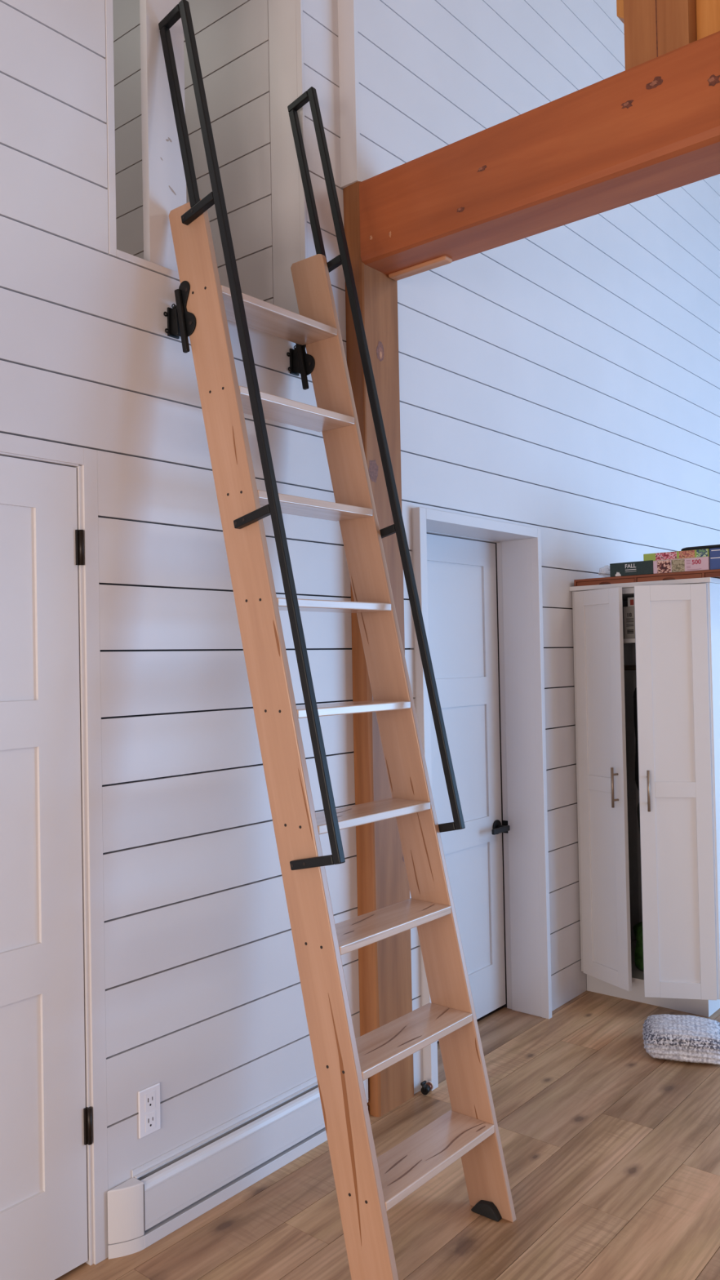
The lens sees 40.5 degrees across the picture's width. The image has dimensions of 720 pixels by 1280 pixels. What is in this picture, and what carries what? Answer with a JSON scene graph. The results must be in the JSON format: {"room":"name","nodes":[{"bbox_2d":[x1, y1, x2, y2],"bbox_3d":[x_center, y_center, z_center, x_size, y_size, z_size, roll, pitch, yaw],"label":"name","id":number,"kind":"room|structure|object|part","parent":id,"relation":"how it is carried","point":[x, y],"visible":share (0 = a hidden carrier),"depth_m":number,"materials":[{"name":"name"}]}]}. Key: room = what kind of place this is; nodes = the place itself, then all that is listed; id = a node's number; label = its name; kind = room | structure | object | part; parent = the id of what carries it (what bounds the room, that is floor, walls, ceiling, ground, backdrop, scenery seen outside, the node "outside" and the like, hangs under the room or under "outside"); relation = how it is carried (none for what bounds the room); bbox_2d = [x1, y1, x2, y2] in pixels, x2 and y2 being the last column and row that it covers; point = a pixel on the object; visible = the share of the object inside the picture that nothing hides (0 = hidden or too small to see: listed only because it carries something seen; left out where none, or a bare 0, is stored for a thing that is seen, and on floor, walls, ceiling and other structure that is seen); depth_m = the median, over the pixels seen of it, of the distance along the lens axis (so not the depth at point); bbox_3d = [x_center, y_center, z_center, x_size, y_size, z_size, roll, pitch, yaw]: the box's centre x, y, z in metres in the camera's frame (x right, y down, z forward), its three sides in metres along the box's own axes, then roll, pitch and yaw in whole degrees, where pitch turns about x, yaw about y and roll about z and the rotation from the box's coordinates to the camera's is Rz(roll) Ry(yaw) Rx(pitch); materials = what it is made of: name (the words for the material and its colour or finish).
{"room":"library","nodes":[
{"label":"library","id":0,"kind":"room"},
{"bbox_2d":[0,0,359,1244],"bbox_3d":[-1.770,-1.073,1.290,0.060,5.300,5.734,-2,-1,39],"label":"wall","id":1,"kind":"structure","parent":0,"point":[204,1001],"depth_m":2.69,"materials":[{"name":"white paint"}]},
{"bbox_2d":[0,455,92,1279],"bbox_3d":[-0.966,0.562,2.182,0.050,2.007,0.816,-2,-1,39],"label":"door","id":2,"kind":"structure","parent":1,"relation":"in","point":[46,1122],"depth_m":2.39,"materials":[{"name":"white paint"}]},
{"bbox_3d":[-0.988,-0.089,2.196,0.017,0.480,0.571,-2,-1,39],"label":"panel","id":3,"kind":"part","parent":2,"relation":"part of","materials":[{"name":"white paint"}]},
{"bbox_3d":[-0.976,0.501,2.184,0.017,0.485,0.571,-2,-1,39],"label":"panel","id":4,"kind":"part","parent":2,"relation":"part of","materials":[{"name":"white paint"}]},
{"bbox_3d":[-0.964,1.103,2.173,0.017,0.485,0.571,-2,-1,39],"label":"panel","id":5,"kind":"part","parent":2,"relation":"part of","materials":[{"name":"white paint"}]},
{"bbox_2d":[0,432,108,1265],"bbox_3d":[-0.978,0.542,2.180,0.060,2.072,0.922,-2,-1,39],"label":"trim","id":6,"kind":"structure","parent":1,"relation":"attached to","point":[85,460],"depth_m":2.49,"materials":[{"name":"white paint"}]},
{"bbox_2d":[137,1082,160,1138],"bbox_3d":[-0.561,1.254,2.603,0.008,0.124,0.071,-2,-1,39],"label":"wall outlet","id":7,"kind":"object","parent":1,"relation":"attached to","point":[148,1098],"visible":1,"depth_m":2.60,"materials":[{"name":"white plastic"}]},
{"bbox_2d":[145,1089,155,1111],"bbox_3d":[-0.559,1.228,2.602,0.001,0.046,0.033,-2,-1,39],"label":"receptacle","id":8,"kind":"object","parent":7,"relation":"attached to","point":[149,1094],"depth_m":2.60,"materials":[{"name":"white plastic"}]},
{"bbox_2d":[145,1111,155,1132],"bbox_3d":[-0.558,1.282,2.601,0.001,0.046,0.033,-2,-1,39],"label":"receptacle","id":9,"kind":"object","parent":7,"relation":"attached to","point":[150,1116],"depth_m":2.60,"materials":[{"name":"white plastic"}]},
{"bbox_2d":[139,0,186,271],"bbox_3d":[-0.571,-2.075,2.796,0.028,2.088,0.135,-2,-1,39],"label":"trim","id":10,"kind":"structure","parent":1,"relation":"attached to","point":[164,181],"depth_m":2.75,"materials":[{"name":"white paint"}]},
{"bbox_2d":[163,303,180,338],"bbox_3d":[-0.518,-0.891,2.725,0.035,0.090,0.053,-2,-1,39],"label":"wall bracket","id":11,"kind":"object","parent":1,"relation":"attached to","point":[173,327],"visible":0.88,"depth_m":2.72,"materials":[{"name":"black metal"}]},
{"bbox_3d":[-0.524,-0.889,2.740,0.006,0.080,0.038,-2,-1,39],"label":"mounting plate","id":12,"kind":"part","parent":11,"relation":"part of","materials":[{"name":"black metal"}]},
{"bbox_3d":[-0.510,-0.890,2.730,0.029,0.088,0.024,-2,-1,39],"label":"bracket arm","id":13,"kind":"part","parent":11,"relation":"part of","materials":[{"name":"black metal"}]},
{"bbox_2d":[104,0,307,280],"bbox_3d":[-0.444,-2.079,2.909,0.022,2.120,0.779,-2,-1,39],"label":"trim","id":14,"kind":"structure","parent":1,"relation":"attached to","point":[113,251],"depth_m":2.61,"materials":[{"name":"white paint"}]},
{"bbox_2d":[107,1075,368,1258],"bbox_3d":[-0.310,1.483,2.866,0.047,0.190,1.005,-2,-1,39],"label":"baseboard heater","id":15,"kind":"object","parent":1,"relation":"attached to","point":[169,1191],"visible":0.9,"depth_m":2.72,"materials":[{"name":"white metal"}]},
{"bbox_3d":[-0.301,1.484,2.901,0.016,0.190,0.940,-2,-1,39],"label":"plate","id":16,"kind":"part","parent":15,"relation":"part of","materials":[{"name":"white metal"}]},
{"bbox_2d":[267,0,300,314],"bbox_3d":[-0.496,-2.072,2.961,0.126,2.130,0.781,-2,-1,39],"label":"trim","id":17,"kind":"structure","parent":1,"relation":"attached to","point":[282,13],"depth_m":3.24,"materials":[{"name":"white paint"}]},
{"bbox_2d":[286,345,300,375],"bbox_3d":[-0.203,-0.890,3.106,0.035,0.090,0.053,-2,-1,39],"label":"wall bracket","id":18,"kind":"object","parent":1,"relation":"attached to","point":[294,366],"visible":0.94,"depth_m":3.10,"materials":[{"name":"black metal"}]},
{"bbox_3d":[-0.210,-0.888,3.121,0.006,0.080,0.038,-2,-1,39],"label":"mounting plate","id":19,"kind":"part","parent":18,"relation":"part of","materials":[{"name":"black metal"}]},
{"bbox_3d":[-0.196,-0.889,3.111,0.029,0.088,0.024,-2,-1,39],"label":"bracket arm","id":20,"kind":"part","parent":18,"relation":"part of","materials":[{"name":"black metal"}]},
{"bbox_2d":[112,0,273,304],"bbox_3d":[-1.207,-2.233,4.067,2.540,2.900,0.060,-2,-1,39],"label":"wall","id":21,"kind":"structure","parent":0,"point":[232,36],"depth_m":3.42,"materials":[{"name":"white paint"}]},
{"bbox_2d":[54,990,719,1279],"bbox_3d":[2.062,1.538,2.162,5.000,0.040,15.358,-2,-1,39],"label":"floor","id":22,"kind":"structure","parent":0,"point":[611,1148],"depth_m":2.76,"materials":[{"name":"brown wood"}]},
{"bbox_2d":[158,0,515,1279],"bbox_3d":[-0.073,-0.102,2.703,0.770,3.343,0.562,-2,-1,39],"label":"ladder","id":23,"kind":"object","parent":22,"relation":"on","point":[367,1185],"visible":1,"depth_m":2.64,"materials":[{"name":"brown wood"}]},
{"bbox_3d":[-0.492,-0.883,2.702,0.026,0.187,0.013,-18,-11,38],"label":"hanger rod","id":24,"kind":"part","parent":23,"relation":"part of","materials":[{"name":"black metal"}]},
{"bbox_3d":[-0.479,-0.918,2.701,0.054,0.157,0.005,-18,-11,38],"label":"hanger plate","id":25,"kind":"part","parent":23,"relation":"part of","materials":[{"name":"black metal"}]},
{"bbox_3d":[-0.322,-0.597,2.560,0.167,2.367,0.021,-18,-11,38],"label":"handrail","id":26,"kind":"part","parent":23,"relation":"part of","materials":[{"name":"black metal"}]},
{"bbox_3d":[-0.219,0.175,2.500,0.134,2.883,0.021,-18,-11,38],"label":"rail","id":27,"kind":"part","parent":23,"relation":"part of","materials":[{"name":"brown wood"}]},
{"bbox_3d":[-0.185,-0.882,3.094,0.026,0.187,0.013,-18,-11,38],"label":"hanger rod","id":28,"kind":"part","parent":23,"relation":"part of","materials":[{"name":"black metal"}]},
{"bbox_3d":[-0.172,-0.916,3.093,0.054,0.157,0.005,-18,-11,38],"label":"hanger plate","id":29,"kind":"part","parent":23,"relation":"part of","materials":[{"name":"black metal"}]},
{"bbox_3d":[0.013,-0.597,2.983,0.159,2.367,0.021,-18,-11,38],"label":"handrail","id":30,"kind":"part","parent":23,"relation":"part of","materials":[{"name":"black metal"}]},
{"bbox_3d":[0.098,0.176,2.884,0.134,2.883,0.020,-18,-11,38],"label":"rail","id":31,"kind":"part","parent":23,"relation":"part of","materials":[{"name":"brown wood"}]},
{"bbox_2d":[342,181,413,1116],"bbox_3d":[0.064,0.018,3.356,0.080,3.124,0.205,-2,-1,39],"label":"timber post","id":32,"kind":"object","parent":22,"relation":"on","point":[384,966],"visible":0.63,"depth_m":3.30,"materials":[{"name":"brown wood"}]},
{"bbox_2d":[359,31,719,280],"bbox_3d":[1.809,-1.458,1.925,4.518,0.285,0.213,-2,-1,39],"label":"timber beam","id":33,"kind":"structure","parent":32,"relation":"attached to","point":[651,127],"depth_m":2.85,"materials":[{"name":"brown wood"}]},
{"bbox_2d":[623,0,697,70],"bbox_3d":[0.836,-2.657,2.729,0.179,2.183,0.175,-2,-1,39],"label":"timber post","id":34,"kind":"object","parent":33,"relation":"on","point":[653,28],"visible":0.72,"depth_m":2.64,"materials":[{"name":"brown wood"}]},
{"bbox_2d":[616,0,623,23],"bbox_3d":[0.779,-2.751,2.864,0.071,1.988,0.080,-2,-1,39],"label":"brace","id":35,"kind":"object","parent":34,"relation":"attached to","point":[620,3],"visible":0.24,"depth_m":2.83,"materials":[{"name":"brown wood"}]},
{"bbox_2d":[695,0,719,39],"bbox_3d":[0.956,-2.661,2.653,0.103,2.183,0.100,-2,-1,39],"label":"brace","id":36,"kind":"object","parent":33,"relation":"on","point":[708,11],"visible":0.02,"depth_m":2.61,"materials":[{"name":"brown wood"}]},
{"bbox_2d":[420,1080,434,1094],"bbox_3d":[0.230,1.551,3.393,0.031,0.047,0.062,-2,-1,31],"label":"valve","id":37,"kind":"object","parent":22,"relation":"on","point":[427,1086],"visible":1,"depth_m":3.38,"materials":[{"name":"black metal"}]},
{"bbox_2d":[569,577,719,1017],"bbox_3d":[1.355,0.663,4.351,0.633,1.820,0.780,-2,-1,39],"label":"storage cabinet","id":38,"kind":"object","parent":22,"relation":"on","point":[664,876],"visible":0.96,"depth_m":4.03,"materials":[{"name":"white paint"}]},
{"bbox_3d":[1.043,0.219,4.241,0.009,0.750,0.164,-1,-1,-28],"label":"panel","id":39,"kind":"part","parent":38,"relation":"part of","materials":[{"name":"white paint"}]},
{"bbox_3d":[1.050,0.628,4.233,0.020,1.694,0.284,-1,-1,-28],"label":"door","id":40,"kind":"part","parent":38,"relation":"part of","materials":[{"name":"white paint"}]},
{"bbox_3d":[1.059,1.032,4.226,0.009,0.758,0.164,-1,-1,-28],"label":"panel","id":41,"kind":"part","parent":38,"relation":"part of","materials":[{"name":"white paint"}]},
{"bbox_3d":[1.075,0.622,4.124,0.036,0.168,0.012,-1,-1,-28],"label":"handle","id":42,"kind":"part","parent":38,"relation":"part of","materials":[{"name":"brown metal"}]},
{"bbox_2d":[623,606,635,639],"bbox_3d":[1.279,-0.078,4.311,0.172,0.142,0.161,-2,-1,39],"label":"carton","id":43,"kind":"object","parent":38,"relation":"on","point":[628,611],"visible":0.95,"depth_m":4.29,"materials":[{"name":"grey cardboard"}]},
{"bbox_2d":[627,597,634,606],"bbox_3d":[1.241,-0.168,4.301,0.094,0.040,0.086,-2,-1,39],"label":"box","id":44,"kind":"object","parent":43,"relation":"on","point":[630,600],"visible":0.32,"depth_m":4.29,"materials":[{"name":"white"}]},
{"bbox_2d":[623,638,635,644],"bbox_3d":[1.387,0.003,4.431,0.575,0.018,0.572,-2,-1,39],"label":"shelf","id":45,"kind":"object","parent":38,"relation":"attached to","point":[628,641],"depth_m":4.25,"materials":[{"name":"white paint"}]},
{"bbox_3d":[1.376,0.124,4.412,0.577,0.024,0.024,-2,-1,39],"label":"hanging rail","id":46,"kind":"part","parent":38,"relation":"part of","materials":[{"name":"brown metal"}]},
{"bbox_2d":[633,687,639,791],"bbox_3d":[1.392,0.388,4.407,0.260,0.570,0.384,-2,-1,39],"label":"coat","id":47,"kind":"object","parent":38,"relation":"hanging from","point":[635,690],"visible":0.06,"depth_m":4.33,"materials":[{"name":"black fabric"}]},
{"bbox_2d":[633,921,643,971],"bbox_3d":[1.380,1.351,4.346,0.247,0.206,0.348,-2,-1,39],"label":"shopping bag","id":48,"kind":"object","parent":38,"relation":"in","point":[637,928],"visible":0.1,"depth_m":4.29,"materials":[{"name":"green plastic"}]},
{"bbox_2d":[637,802,639,831],"bbox_3d":[1.395,0.958,4.376,0.259,0.570,0.373,-2,-1,39],"label":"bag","id":49,"kind":"object","parent":38,"relation":"in","point":[638,813],"visible":0.02,"depth_m":4.31,"materials":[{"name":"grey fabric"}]},
{"bbox_2d":[573,568,719,586],"bbox_3d":[1.465,-0.267,4.308,0.872,0.032,0.530,-2,-1,39],"label":"board","id":50,"kind":"object","parent":38,"relation":"on","point":[715,573],"visible":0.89,"depth_m":4.16,"materials":[{"name":"red wood"}]},
{"bbox_3d":[1.078,-0.253,4.292,0.270,0.017,0.007,-2,-1,39],"label":"drawer","id":51,"kind":"part","parent":50,"relation":"part of","materials":[{"name":"red wood"}]},
{"bbox_2d":[609,560,653,577],"bbox_3d":[1.250,-0.308,4.316,0.195,0.058,0.251,-2,-1,39],"label":"box","id":52,"kind":"object","parent":50,"relation":"on","point":[642,567],"visible":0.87,"depth_m":4.22,"materials":[{"name":"green"}]},
{"bbox_3d":[1.300,-0.261,4.108,0.279,0.017,0.007,-2,-1,39],"label":"drawer","id":53,"kind":"part","parent":50,"relation":"part of","materials":[{"name":"red wood"}]},
{"bbox_2d":[653,556,710,573],"bbox_3d":[1.418,-0.312,4.177,0.236,0.054,0.251,-2,-1,39],"label":"box","id":54,"kind":"object","parent":50,"relation":"on","point":[701,563],"visible":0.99,"depth_m":4.08,"materials":[{"name":"pink cardboard"}]},
{"bbox_2d":[657,560,671,573],"bbox_3d":[1.284,-0.309,4.126,0.058,0.052,0.001,-2,-1,39],"label":"picture","id":55,"kind":"object","parent":54,"relation":"attached to","point":[663,566],"depth_m":4.13},
{"bbox_2d":[643,548,709,560],"bbox_3d":[1.403,-0.355,4.195,0.280,0.033,0.251,-2,-1,39],"label":"box","id":56,"kind":"object","parent":54,"relation":"on","point":[704,552],"visible":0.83,"depth_m":4.09,"materials":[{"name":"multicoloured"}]},
{"bbox_2d":[655,551,676,560],"bbox_3d":[1.293,-0.355,4.125,0.092,0.030,0.001,-2,-1,39],"label":"picture","id":57,"kind":"object","parent":56,"relation":"attached to","point":[667,555],"depth_m":4.12},
{"bbox_2d":[679,550,694,558],"bbox_3d":[1.361,-0.357,4.068,0.066,0.030,0.001,-2,-1,39],"label":"picture","id":58,"kind":"object","parent":56,"relation":"attached to","point":[686,553],"depth_m":4.07},
{"bbox_2d":[696,548,707,556],"bbox_3d":[1.411,-0.359,4.027,0.046,0.030,0.001,-2,-1,39],"label":"picture","id":59,"kind":"object","parent":56,"relation":"attached to","point":[700,553],"depth_m":4.03},
{"bbox_2d":[671,559,684,572],"bbox_3d":[1.331,-0.311,4.088,0.056,0.052,0.001,-2,-1,39],"label":"picture","id":60,"kind":"object","parent":54,"relation":"attached to","point":[677,565],"depth_m":4.09},
{"bbox_2d":[686,560,696,569],"bbox_3d":[1.383,-0.312,4.045,0.062,0.041,0.001,-2,-1,39],"label":"print","id":61,"kind":"object","parent":54,"relation":"attached to","point":[691,564],"depth_m":4.05,"materials":[{"name":"pink"}]},
{"bbox_3d":[1.523,-0.269,3.925,0.271,0.017,0.007,-2,-1,39],"label":"drawer","id":62,"kind":"part","parent":50,"relation":"part of","materials":[{"name":"red wood"}]},
{"bbox_2d":[709,555,719,569],"bbox_3d":[1.607,-0.317,4.030,0.237,0.052,0.251,-2,-1,39],"label":"box","id":63,"kind":"object","parent":50,"relation":"on","point":[714,561],"visible":1,"depth_m":4.00,"materials":[{"name":"blue cardboard"}]},
{"bbox_2d":[709,547,719,556],"bbox_3d":[1.607,-0.361,4.032,0.238,0.035,0.251,-2,-1,39],"label":"box","id":64,"kind":"object","parent":63,"relation":"on","point":[715,552],"visible":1,"depth_m":4.00,"materials":[{"name":"blue cardboard"}]},
{"bbox_2d":[680,544,719,551],"bbox_3d":[1.580,-0.384,4.077,0.375,0.012,0.300,-2,-1,39],"label":"tray","id":65,"kind":"object","parent":64,"relation":"on","point":[714,545],"visible":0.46,"depth_m":4.03,"materials":[{"name":"black"}]},
{"bbox_3d":[1.183,0.618,4.008,0.012,0.168,0.036,-1,-1,11],"label":"handle","id":66,"kind":"part","parent":38,"relation":"part of","materials":[{"name":"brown metal"}]},
{"bbox_3d":[1.287,0.210,4.024,0.164,0.750,0.009,-1,-1,11],"label":"panel","id":67,"kind":"part","parent":38,"relation":"part of","materials":[{"name":"white paint"}]},
{"bbox_3d":[1.295,0.619,4.015,0.284,1.694,0.020,-1,-1,11],"label":"door","id":68,"kind":"part","parent":38,"relation":"part of","materials":[{"name":"white paint"}]},
{"bbox_3d":[1.303,1.023,4.008,0.164,0.758,0.009,-1,-1,11],"label":"panel","id":69,"kind":"part","parent":38,"relation":"part of","materials":[{"name":"white paint"}]},
{"bbox_3d":[1.639,0.615,4.223,0.006,1.700,0.596,-2,-1,39],"label":"panel","id":70,"kind":"part","parent":38,"relation":"part of","materials":[{"name":"white paint"}]},
{"bbox_2d":[642,1013,719,1064],"bbox_3d":[1.233,1.504,3.706,0.314,0.118,0.262,-1,-1,17],"label":"pet bed","id":71,"kind":"object","parent":22,"relation":"on","point":[677,1037],"visible":1,"depth_m":3.62,"materials":[{"name":"grey fabric"}]},
{"bbox_2d":[357,0,719,1093],"bbox_3d":[1.997,-1.062,5.835,0.170,5.300,6.460,-2,-1,39],"label":"wall","id":72,"kind":"structure","parent":0,"point":[520,405],"depth_m":4.29,"materials":[{"name":"white paint"}]},
{"bbox_2d":[337,0,361,188],"bbox_3d":[-0.048,-2.631,3.340,0.074,2.176,0.037,-2,-1,39],"label":"trim","id":73,"kind":"structure","parent":72,"relation":"attached to","point":[348,33],"depth_m":3.31,"materials":[{"name":"white paint"}]},
{"bbox_2d":[426,533,510,1040],"bbox_3d":[0.365,0.573,3.908,0.097,1.986,0.805,-2,-1,39],"label":"door","id":74,"kind":"structure","parent":72,"relation":"in","point":[462,601],"depth_m":4.07,"materials":[{"name":"white paint"}]},
{"bbox_3d":[0.327,-0.079,3.939,0.017,0.477,0.609,-2,-1,39],"label":"panel","id":75,"kind":"part","parent":74,"relation":"part of","materials":[{"name":"white paint"}]},
{"bbox_3d":[0.338,0.510,3.928,0.017,0.482,0.609,-2,-1,39],"label":"panel","id":76,"kind":"part","parent":74,"relation":"part of","materials":[{"name":"white paint"}]},
{"bbox_3d":[0.350,1.114,3.916,0.017,0.524,0.609,-2,-1,39],"label":"panel","id":77,"kind":"part","parent":74,"relation":"part of","materials":[{"name":"white paint"}]},
{"bbox_3d":[0.581,0.800,4.133,0.062,0.062,0.146,-2,-1,39],"label":"handle","id":78,"kind":"part","parent":74,"relation":"part of","materials":[{"name":"black metal"}]},
{"bbox_3d":[0.628,0.805,4.211,0.027,0.053,0.002,-2,-1,39],"label":"strike plate","id":79,"kind":"part","parent":74,"relation":"part of","materials":[{"name":"black metal"}]},
{"bbox_2d":[408,506,551,1090],"bbox_3d":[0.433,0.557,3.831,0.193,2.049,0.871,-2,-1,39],"label":"trim","id":80,"kind":"structure","parent":72,"relation":"attached to","point":[522,569],"depth_m":4.12,"materials":[{"name":"white paint"}]}
]}

